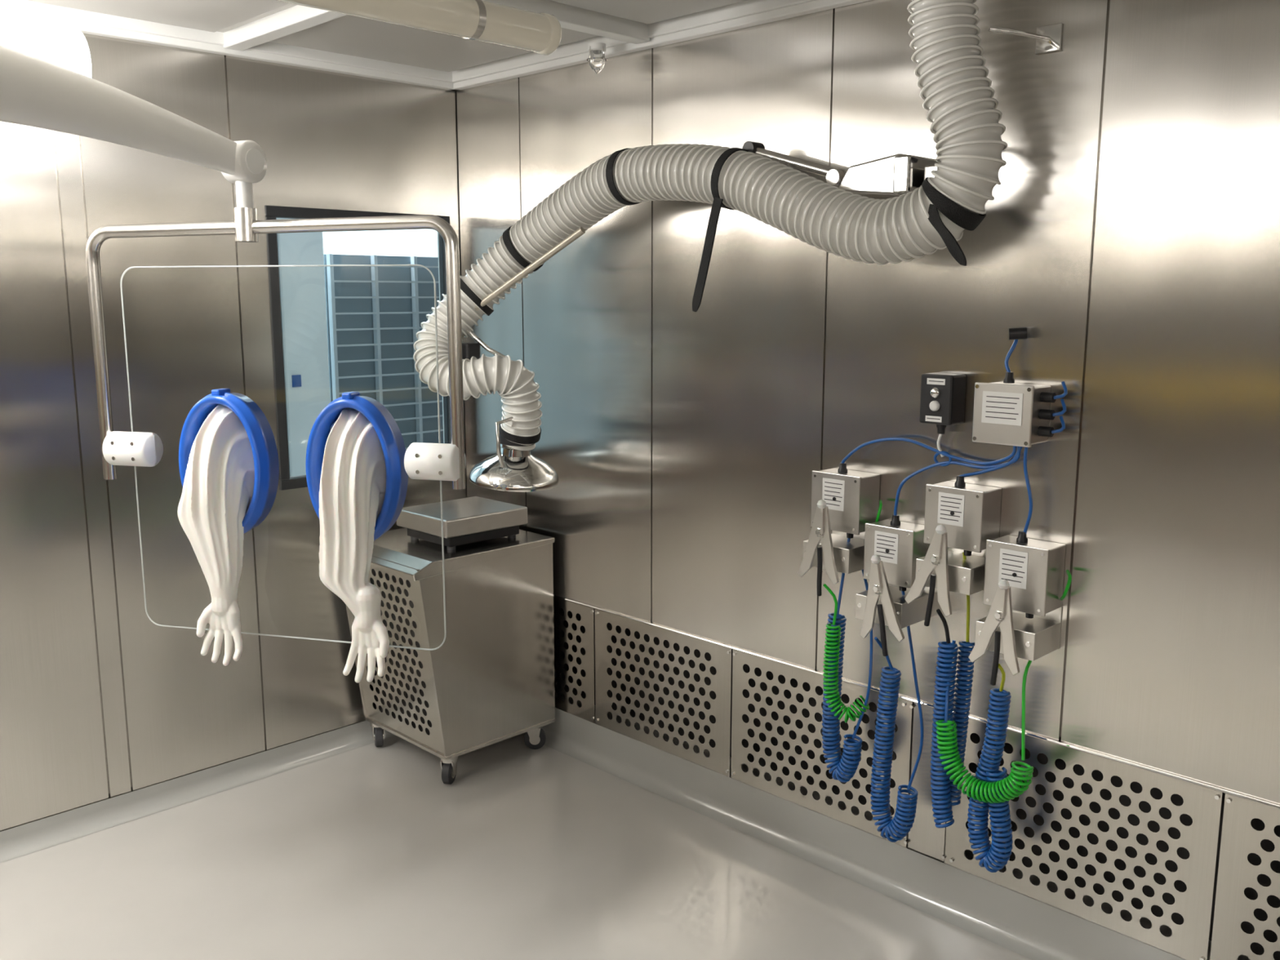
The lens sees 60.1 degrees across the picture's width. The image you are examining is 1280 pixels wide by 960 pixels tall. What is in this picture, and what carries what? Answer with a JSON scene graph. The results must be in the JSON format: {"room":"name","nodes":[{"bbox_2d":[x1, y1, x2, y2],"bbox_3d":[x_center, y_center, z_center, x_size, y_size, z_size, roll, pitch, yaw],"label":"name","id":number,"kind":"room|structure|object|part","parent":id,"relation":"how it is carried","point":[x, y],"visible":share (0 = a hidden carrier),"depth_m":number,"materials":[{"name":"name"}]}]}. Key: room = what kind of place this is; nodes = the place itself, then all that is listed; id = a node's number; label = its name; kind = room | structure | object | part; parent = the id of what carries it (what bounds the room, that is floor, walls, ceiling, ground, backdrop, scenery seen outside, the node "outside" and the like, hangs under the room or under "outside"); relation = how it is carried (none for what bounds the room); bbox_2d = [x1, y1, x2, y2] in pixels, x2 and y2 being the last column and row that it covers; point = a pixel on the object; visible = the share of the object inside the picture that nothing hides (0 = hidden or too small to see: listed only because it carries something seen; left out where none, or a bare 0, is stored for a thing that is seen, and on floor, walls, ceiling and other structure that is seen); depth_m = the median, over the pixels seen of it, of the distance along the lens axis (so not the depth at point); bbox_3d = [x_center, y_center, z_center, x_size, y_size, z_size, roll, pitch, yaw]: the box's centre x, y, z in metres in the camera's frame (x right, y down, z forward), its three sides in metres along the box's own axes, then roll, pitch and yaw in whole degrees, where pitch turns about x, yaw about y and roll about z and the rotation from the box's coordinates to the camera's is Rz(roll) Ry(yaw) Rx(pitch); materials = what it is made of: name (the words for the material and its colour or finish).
{"room":"clean room","nodes":[
{"label":"clean room","id":0,"kind":"room"},
{"bbox_2d":[0,33,466,831],"bbox_3d":[-2.488,-0.018,2.564,5.380,2.480,0.080,-9,13,-44],"label":"wall","id":1,"kind":"structure","parent":0,"point":[100,700],"depth_m":3.46,"materials":[{"name":"silver metal"}]},
{"bbox_2d":[0,720,395,862],"bbox_3d":[-2.507,1.185,2.652,5.195,0.075,0.045,-9,13,-44],"label":"baseboard","id":2,"kind":"structure","parent":1,"relation":"attached to","point":[37,835],"depth_m":3.63,"materials":[{"name":"grey metal"}]},
{"bbox_2d":[265,205,450,490],"bbox_3d":[-0.988,-0.478,3.978,0.730,0.950,0.056,-9,13,-44],"label":"frame","id":3,"kind":"object","parent":1,"relation":"attached to","point":[272,212],"visible":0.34,"depth_m":3.75,"materials":[{"name":"grey metal"}]},
{"bbox_2d":[280,217,448,478],"bbox_3d":[-0.981,-0.479,3.983,0.678,0.880,0.006,-9,13,-44],"label":"pane","id":4,"kind":"object","parent":1,"relation":"attached to","point":[281,217],"visible":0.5,"depth_m":4.18,"materials":[{"name":"clear glass"}]},
{"bbox_2d":[322,228,438,257],"bbox_3d":[-1.899,-0.712,5.742,4.800,2.800,0.050,-9,13,-44],"label":"wall","id":5,"kind":"structure","parent":0,"point":[399,242],"depth_m":6.10,"materials":[{"name":"white paint"}]},
{"bbox_2d":[217,0,747,71],"bbox_3d":[-0.512,-0.907,0.405,5.380,0.055,5.680,-9,13,-44],"label":"ceiling","id":6,"kind":"structure","parent":0,"point":[291,5],"depth_m":3.23,"materials":[{"name":"white paint"}]},
{"bbox_2d":[25,0,746,71],"bbox_3d":[-0.547,-0.858,0.327,4.990,0.018,5.390,-9,13,-44],"label":"ceiling panels","id":7,"kind":"object","parent":6,"relation":"attached to","point":[348,34],"depth_m":3.26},
{"bbox_2d":[586,42,607,74],"bbox_3d":[-0.132,-1.288,3.387,0.064,0.087,0.064,-9,13,-44],"label":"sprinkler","id":8,"kind":"object","parent":6,"relation":"attached to","point":[597,58],"depth_m":3.37,"materials":[{"name":"silver metal"}]},
{"bbox_2d":[0,734,1031,959],"bbox_3d":[-0.526,1.593,0.751,5.460,0.100,5.800,-9,13,-44],"label":"floor","id":9,"kind":"structure","parent":0,"point":[366,852],"depth_m":3.12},
{"bbox_2d":[345,528,555,784],"bbox_3d":[-0.698,0.600,3.981,0.593,0.793,0.524,-9,13,-44],"label":"trolley","id":10,"kind":"object","parent":9,"relation":"on","point":[491,681],"visible":0.77,"depth_m":3.80,"materials":[{"name":"grey metal"}]},
{"bbox_3d":[-0.967,0.892,4.081,0.060,0.022,0.060,-9,13,-44],"label":"castor plate","id":11,"kind":"part","parent":10,"relation":"part of","materials":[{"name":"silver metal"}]},
{"bbox_3d":[-0.650,0.944,3.770,0.060,0.022,0.060,-9,13,-44],"label":"castor plate","id":12,"kind":"part","parent":10,"relation":"part of","materials":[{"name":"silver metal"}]},
{"bbox_3d":[-0.660,0.879,4.062,0.485,0.014,0.508,-9,13,-44],"label":"rail","id":13,"kind":"part","parent":10,"relation":"part of","materials":[{"name":"silver metal"}]},
{"bbox_2d":[396,496,527,550],"bbox_3d":[-0.628,0.153,3.911,0.350,0.112,0.305,-9,13,-44],"label":"scale","id":14,"kind":"object","parent":10,"relation":"on","point":[473,519],"visible":0.97,"depth_m":3.83,"materials":[{"name":"silver metal"}]},
{"bbox_2d":[369,528,554,581],"bbox_3d":[-0.697,0.235,3.919,0.593,0.053,0.521,-9,13,-44],"label":"countertop","id":15,"kind":"structure","parent":10,"relation":"on","point":[396,546],"depth_m":3.74,"materials":[{"name":"silver metal"}]},
{"bbox_2d":[456,0,1279,862],"bbox_3d":[1.358,-0.056,2.379,0.180,2.345,5.600,-9,13,-44],"label":"wall","id":16,"kind":"structure","parent":0,"point":[1131,225],"depth_m":2.80,"materials":[{"name":"silver metal"}]},
{"bbox_2d":[0,17,91,77],"bbox_3d":[-1.835,-0.951,2.038,1.490,0.367,0.194,-9,13,-44],"label":"ceiling light","id":17,"kind":"object","parent":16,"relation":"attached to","point":[64,45],"visible":0.47,"depth_m":2.46,"materials":[{"name":"white plastic"}]},
{"bbox_2d":[0,44,266,242],"bbox_3d":[-1.187,-0.821,2.137,0.222,0.655,1.281,5,11,28],"label":"boom","id":18,"kind":"object","parent":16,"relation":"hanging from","point":[35,91],"visible":0.99,"depth_m":2.33,"materials":[{"name":"white metal"}]},
{"bbox_3d":[-1.202,-0.757,2.192,0.097,0.204,1.130,4,10,24],"label":"boom arm","id":19,"kind":"part","parent":18,"relation":"part of","materials":[{"name":"white plastic"}]},
{"bbox_3d":[-0.971,-0.678,2.720,0.040,0.150,0.040,-9,13,-44],"label":"yoke post","id":20,"kind":"part","parent":18,"relation":"part of","materials":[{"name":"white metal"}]},
{"bbox_2d":[85,214,466,682],"bbox_3d":[-0.939,-0.078,2.774,1.043,1.135,0.186,3,10,15],"label":"shield","id":21,"kind":"object","parent":18,"relation":"hanging from","point":[358,465],"visible":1,"depth_m":2.75,"materials":[{"name":"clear plastic"}]},
{"bbox_3d":[-1.335,-0.082,2.913,0.130,0.090,0.090,3,10,15],"label":"clamp knob","id":22,"kind":"part","parent":21,"relation":"part of","materials":[{"name":"white plastic"}]},
{"bbox_3d":[-0.929,-0.313,2.773,1.043,0.672,0.033,3,10,15],"label":"tube frame","id":23,"kind":"part","parent":21,"relation":"part of","materials":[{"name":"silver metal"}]},
{"bbox_3d":[-0.498,-0.045,2.690,0.130,0.090,0.090,3,10,15],"label":"clamp knob","id":24,"kind":"part","parent":21,"relation":"part of","materials":[{"name":"white plastic"}]},
{"bbox_2d":[275,0,561,55],"bbox_3d":[-0.717,-1.104,2.369,1.370,0.175,0.099,-9,13,-44],"label":"ceiling light","id":25,"kind":"object","parent":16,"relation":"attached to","point":[482,20],"visible":1,"depth_m":2.63,"materials":[{"name":"translucent plastic"},{"name":"satin steel"}]},
{"bbox_2d":[0,0,871,91],"bbox_3d":[-0.547,-0.839,0.323,5.200,0.062,5.600,-9,13,-44],"label":"trim","id":26,"kind":"structure","parent":16,"relation":"attached to","point":[620,36],"depth_m":3.28,"materials":[{"name":"white metal"}]},
{"bbox_2d":[413,0,1062,492],"bbox_3d":[0.122,-0.621,3.123,1.992,1.453,0.399,7,12,37],"label":"fume extraction arm","id":27,"kind":"object","parent":16,"relation":"attached to","point":[943,197],"visible":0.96,"depth_m":2.85},
{"bbox_3d":[-0.508,-0.443,3.615,0.158,0.104,0.040,5,11,25],"label":"spring rod","id":28,"kind":"part","parent":27,"relation":"part of","materials":[{"name":"silver metal"}]},
{"bbox_2d":[468,416,559,492],"bbox_3d":[-0.422,-0.102,3.695,0.300,0.242,0.299,-9,13,-44],"label":"hood","id":29,"kind":"object","parent":27,"relation":"attached to","point":[513,468],"depth_m":3.61,"materials":[{"name":"silver metal"}]},
{"bbox_3d":[0.309,-0.899,3.011,0.050,0.039,0.040,-9,13,-44],"label":"pivot knob","id":30,"kind":"part","parent":27,"relation":"part of","materials":[{"name":"black plastic"}]},
{"bbox_3d":[0.507,-0.773,2.831,0.050,0.039,0.040,-9,13,-44],"label":"pivot knob","id":31,"kind":"part","parent":27,"relation":"part of","materials":[{"name":"metal"}]},
{"bbox_3d":[0.732,-0.732,2.679,0.108,0.050,0.040,-9,13,-44],"label":"wall arm","id":32,"kind":"part","parent":27,"relation":"part of","materials":[{"name":"metal"}]},
{"bbox_3d":[0.931,-1.005,2.519,0.007,0.060,0.060,-9,13,-44],"label":"hose clip plate","id":33,"kind":"part","parent":27,"relation":"part of","materials":[{"name":"silver metal"}]},
{"bbox_2d":[802,462,882,573],"bbox_3d":[0.558,0.098,2.987,0.141,0.281,0.192,-9,13,-44],"label":"box","id":34,"kind":"object","parent":16,"relation":"attached to","point":[851,497],"visible":0.76,"depth_m":2.96,"materials":[{"name":"metal"}]},
{"bbox_2d":[797,499,839,595],"bbox_3d":[0.477,0.181,2.949,0.033,0.266,0.123,-9,13,-44],"label":"clamp","id":35,"kind":"object","parent":34,"relation":"attached to","point":[820,531],"visible":1,"depth_m":2.93,"materials":[{"name":"silver metal"}]},
{"bbox_3d":[0.458,0.165,2.960,0.010,0.203,0.078,-9,13,-44],"label":"jaw plate","id":36,"kind":"part","parent":35,"relation":"part of","materials":[{"name":"silver metal"}]},
{"bbox_3d":[0.499,0.172,2.930,0.010,0.207,0.068,-9,13,-44],"label":"jaw plate","id":37,"kind":"part","parent":35,"relation":"part of","materials":[{"name":"silver metal"}]},
{"bbox_2d":[824,481,842,506],"bbox_3d":[0.519,0.038,2.970,0.001,0.060,0.057,-9,13,-44],"label":"print","id":38,"kind":"object","parent":34,"relation":"attached to","point":[833,490],"depth_m":2.97,"materials":[{"name":"grey paper"}]},
{"bbox_3d":[0.526,0.060,2.975,0.008,0.156,0.156,-9,13,-44],"label":"lid","id":39,"kind":"part","parent":34,"relation":"part of","materials":[{"name":"metal"}]},
{"bbox_2d":[822,537,872,782],"bbox_3d":[0.563,0.490,3.003,0.119,0.689,0.135,-9,13,-44],"label":"cord","id":40,"kind":"object","parent":34,"relation":"hanging from","point":[832,682],"visible":0.98,"depth_m":3.00,"materials":[{"name":"blue plastic"}]},
{"bbox_2d":[520,707,1185,959],"bbox_3d":[1.278,1.179,2.501,0.045,0.136,5.595,-9,13,-44],"label":"baseboard","id":41,"kind":"structure","parent":16,"relation":"attached to","point":[1033,929],"depth_m":3.16,"materials":[{"name":"grey metal"}]},
{"bbox_2d":[855,514,929,628],"bbox_3d":[0.678,0.234,2.888,0.141,0.276,0.182,-9,13,-44],"label":"box","id":42,"kind":"object","parent":16,"relation":"attached to","point":[898,544],"visible":0.59,"depth_m":2.87,"materials":[{"name":"metal"}]},
{"bbox_2d":[859,555,904,656],"bbox_3d":[0.621,0.323,2.826,0.033,0.264,0.123,-9,13,-44],"label":"clamp","id":43,"kind":"object","parent":42,"relation":"attached to","point":[878,588],"visible":1,"depth_m":2.82,"materials":[{"name":"silver metal"}]},
{"bbox_3d":[0.595,0.309,2.845,0.010,0.210,0.058,-9,13,-44],"label":"jaw plate","id":44,"kind":"part","parent":43,"relation":"part of","materials":[{"name":"silver metal"}]},
{"bbox_3d":[0.635,0.308,2.816,0.010,0.198,0.091,-9,13,-44],"label":"jaw plate","id":45,"kind":"part","parent":43,"relation":"part of","materials":[{"name":"silver metal"}]},
{"bbox_2d":[876,534,896,558],"bbox_3d":[0.639,0.173,2.871,0.001,0.056,0.057,-9,13,-44],"label":"print","id":46,"kind":"object","parent":42,"relation":"attached to","point":[886,544],"depth_m":2.87,"materials":[{"name":"grey paper"}]},
{"bbox_3d":[0.646,0.196,2.876,0.008,0.151,0.146,-9,13,-44],"label":"lid","id":47,"kind":"part","parent":42,"relation":"part of","materials":[{"name":"metal"}]},
{"bbox_2d":[870,591,923,842],"bbox_3d":[0.678,0.628,2.903,0.112,0.669,0.141,-9,13,-44],"label":"cord","id":48,"kind":"object","parent":42,"relation":"hanging from","point":[879,802],"visible":0.99,"depth_m":2.91,"materials":[{"name":"blue plastic"}]},
{"bbox_2d":[554,690,1249,959],"bbox_3d":[1.344,1.174,2.571,0.140,0.125,5.600,-9,13,-44],"label":"plinth","id":49,"kind":"object","parent":16,"relation":"attached to","point":[1052,886],"depth_m":3.16,"materials":[{"name":"silver metal"}]},
{"bbox_2d":[553,595,1279,959],"bbox_3d":[1.292,0.890,2.467,0.007,0.419,5.595,-9,13,-44],"label":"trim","id":50,"kind":"structure","parent":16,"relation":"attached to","point":[1216,797],"depth_m":2.85,"materials":[{"name":"silver metal"}]},
{"bbox_2d":[553,596,1279,959],"bbox_3d":[1.261,0.893,2.504,0.003,0.425,5.490,-9,13,-44],"label":"panels","id":51,"kind":"object","parent":16,"relation":"attached to","point":[1188,940],"depth_m":2.82,"materials":[{"name":"silver metal"}]},
{"bbox_2d":[920,372,965,434],"bbox_3d":[0.758,-0.191,2.780,0.079,0.151,0.090,-9,13,-44],"label":"box","id":52,"kind":"object","parent":16,"relation":"attached to","point":[942,403],"visible":1,"depth_m":2.75,"materials":[{"name":"black plastic"}]},
{"bbox_2d":[926,380,943,419],"bbox_3d":[0.736,-0.199,2.756,0.001,0.096,0.042,-9,13,-44],"label":"print","id":53,"kind":"object","parent":52,"relation":"attached to","point":[935,388],"depth_m":2.75,"materials":[{"name":"grey"}]},
{"bbox_2d":[915,475,1001,595],"bbox_3d":[0.792,0.129,2.754,0.141,0.276,0.156,-9,13,-44],"label":"box","id":54,"kind":"object","parent":16,"relation":"attached to","point":[970,513],"visible":0.74,"depth_m":2.72,"materials":[{"name":"metal"}]},
{"bbox_2d":[904,524,951,626],"bbox_3d":[0.711,0.234,2.719,0.033,0.264,0.122,-9,13,-44],"label":"clamp","id":55,"kind":"object","parent":54,"relation":"attached to","point":[935,558],"visible":1,"depth_m":2.70,"materials":[{"name":"silver metal"}]},
{"bbox_3d":[0.699,0.216,2.723,0.010,0.197,0.095,-9,13,-44],"label":"jaw plate","id":56,"kind":"part","parent":55,"relation":"part of","materials":[{"name":"silver metal"}]},
{"bbox_3d":[0.738,0.228,2.697,0.010,0.210,0.055,-9,13,-44],"label":"jaw plate","id":57,"kind":"part","parent":55,"relation":"part of","materials":[{"name":"silver metal"}]},
{"bbox_2d":[940,496,962,521],"bbox_3d":[0.766,0.071,2.724,0.001,0.056,0.057,-9,13,-44],"label":"print","id":58,"kind":"object","parent":54,"relation":"attached to","point":[951,507],"depth_m":2.72,"materials":[{"name":"grey paper"}]},
{"bbox_2d":[930,551,974,827],"bbox_3d":[0.780,0.538,2.780,0.113,0.710,0.068,-5,11,-27],"label":"cord","id":59,"kind":"object","parent":54,"relation":"hanging from","point":[942,786],"visible":0.76,"depth_m":2.78,"materials":[{"name":"blue plastic"},{"name":"yellow green wire"},{"name":"black plastic"}]},
{"bbox_3d":[0.773,0.093,2.729,0.008,0.151,0.156,-9,13,-44],"label":"lid","id":60,"kind":"part","parent":54,"relation":"part of","materials":[{"name":"metal"}]},
{"bbox_2d":[972,327,1067,447],"bbox_3d":[0.900,-0.222,2.612,0.105,0.274,0.218,-9,13,-44],"label":"junction box","id":61,"kind":"object","parent":16,"relation":"attached to","point":[1008,412],"visible":1,"depth_m":2.59,"materials":[{"name":"metal"}]},
{"bbox_2d":[841,434,1032,533],"bbox_3d":[0.745,-0.001,2.820,0.041,0.242,0.547,-9,13,-44],"label":"cable","id":62,"kind":"object","parent":61,"relation":"attached to","point":[990,468],"visible":0.94,"depth_m":2.76,"materials":[{"name":"blue plastic"}]},
{"bbox_2d":[985,395,1019,419],"bbox_3d":[0.850,-0.170,2.597,0.001,0.050,0.082,-9,13,-44],"label":"print","id":63,"kind":"object","parent":61,"relation":"attached to","point":[997,407],"depth_m":2.60,"materials":[{"name":"grey paper"}]},
{"bbox_3d":[0.854,-0.154,2.605,0.009,0.143,0.148,-9,13,-44],"label":"lid","id":64,"kind":"part","parent":61,"relation":"part of","materials":[{"name":"metal"}]},
{"bbox_2d":[974,530,1071,661],"bbox_3d":[0.925,0.270,2.643,0.141,0.286,0.192,-9,13,-44],"label":"box","id":65,"kind":"object","parent":16,"relation":"attached to","point":[1033,570],"visible":0.91,"depth_m":2.62,"materials":[{"name":"metal"}]},
{"bbox_2d":[935,640,1033,872],"bbox_3d":[0.845,0.670,2.703,0.254,0.608,0.099,8,13,41],"label":"cord","id":66,"kind":"object","parent":65,"relation":"hanging from","point":[991,784],"visible":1,"depth_m":2.70,"materials":[{"name":"blue plastic"}]},
{"bbox_2d":[968,579,1019,685],"bbox_3d":[0.839,0.359,2.610,0.033,0.266,0.123,-9,13,-44],"label":"clamp","id":67,"kind":"object","parent":65,"relation":"hanging from","point":[1000,613],"visible":1,"depth_m":2.59,"materials":[{"name":"silver metal"}]},
{"bbox_3d":[0.823,0.342,2.619,0.010,0.201,0.084,-9,13,-44],"label":"jaw plate","id":68,"kind":"part","parent":67,"relation":"part of","materials":[{"name":"silver metal"}]},
{"bbox_3d":[0.863,0.351,2.591,0.010,0.208,0.063,-9,13,-44],"label":"jaw plate","id":69,"kind":"part","parent":67,"relation":"part of","materials":[{"name":"silver metal"}]},
{"bbox_2d":[1001,553,1025,582],"bbox_3d":[0.886,0.209,2.626,0.001,0.063,0.057,-9,13,-44],"label":"print","id":70,"kind":"object","parent":65,"relation":"attached to","point":[1013,565],"depth_m":2.62,"materials":[{"name":"grey paper"}]},
{"bbox_3d":[0.893,0.232,2.630,0.008,0.161,0.156,-9,13,-44],"label":"lid","id":71,"kind":"part","parent":65,"relation":"part of","materials":[{"name":"metal"}]},
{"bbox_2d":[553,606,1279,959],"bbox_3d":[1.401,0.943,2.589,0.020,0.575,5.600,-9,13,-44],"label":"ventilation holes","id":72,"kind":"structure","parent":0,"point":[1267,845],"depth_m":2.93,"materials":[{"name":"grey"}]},
{"bbox_3d":[-1.246,0.801,5.331,4.800,0.050,1.800,-9,13,-44],"label":"floor","id":73,"kind":"structure","parent":0,"visible":0},
{"bbox_2d":[275,217,330,476],"bbox_3d":[-1.438,-0.198,4.791,0.210,2.100,0.050,-9,13,-44],"label":"leaf","id":74,"kind":"object","parent":73,"relation":"on","point":[302,289],"visible":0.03,"depth_m":4.70,"materials":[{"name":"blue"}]},
{"bbox_2d":[291,374,301,386],"bbox_3d":[-1.457,-0.421,4.694,0.040,0.050,0.005,-9,13,-44],"label":"sign","id":75,"kind":"object","parent":74,"relation":"attached to","point":[296,379],"visible":1,"depth_m":4.69,"materials":[{"name":"blue"}]},
{"bbox_2d":[323,253,443,450],"bbox_3d":[-1.050,-0.138,5.275,0.900,1.820,0.075,-9,13,-44],"label":"storage rack","id":76,"kind":"object","parent":73,"relation":"on","point":[375,314],"visible":0.23,"depth_m":5.06,"materials":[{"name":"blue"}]}
]}

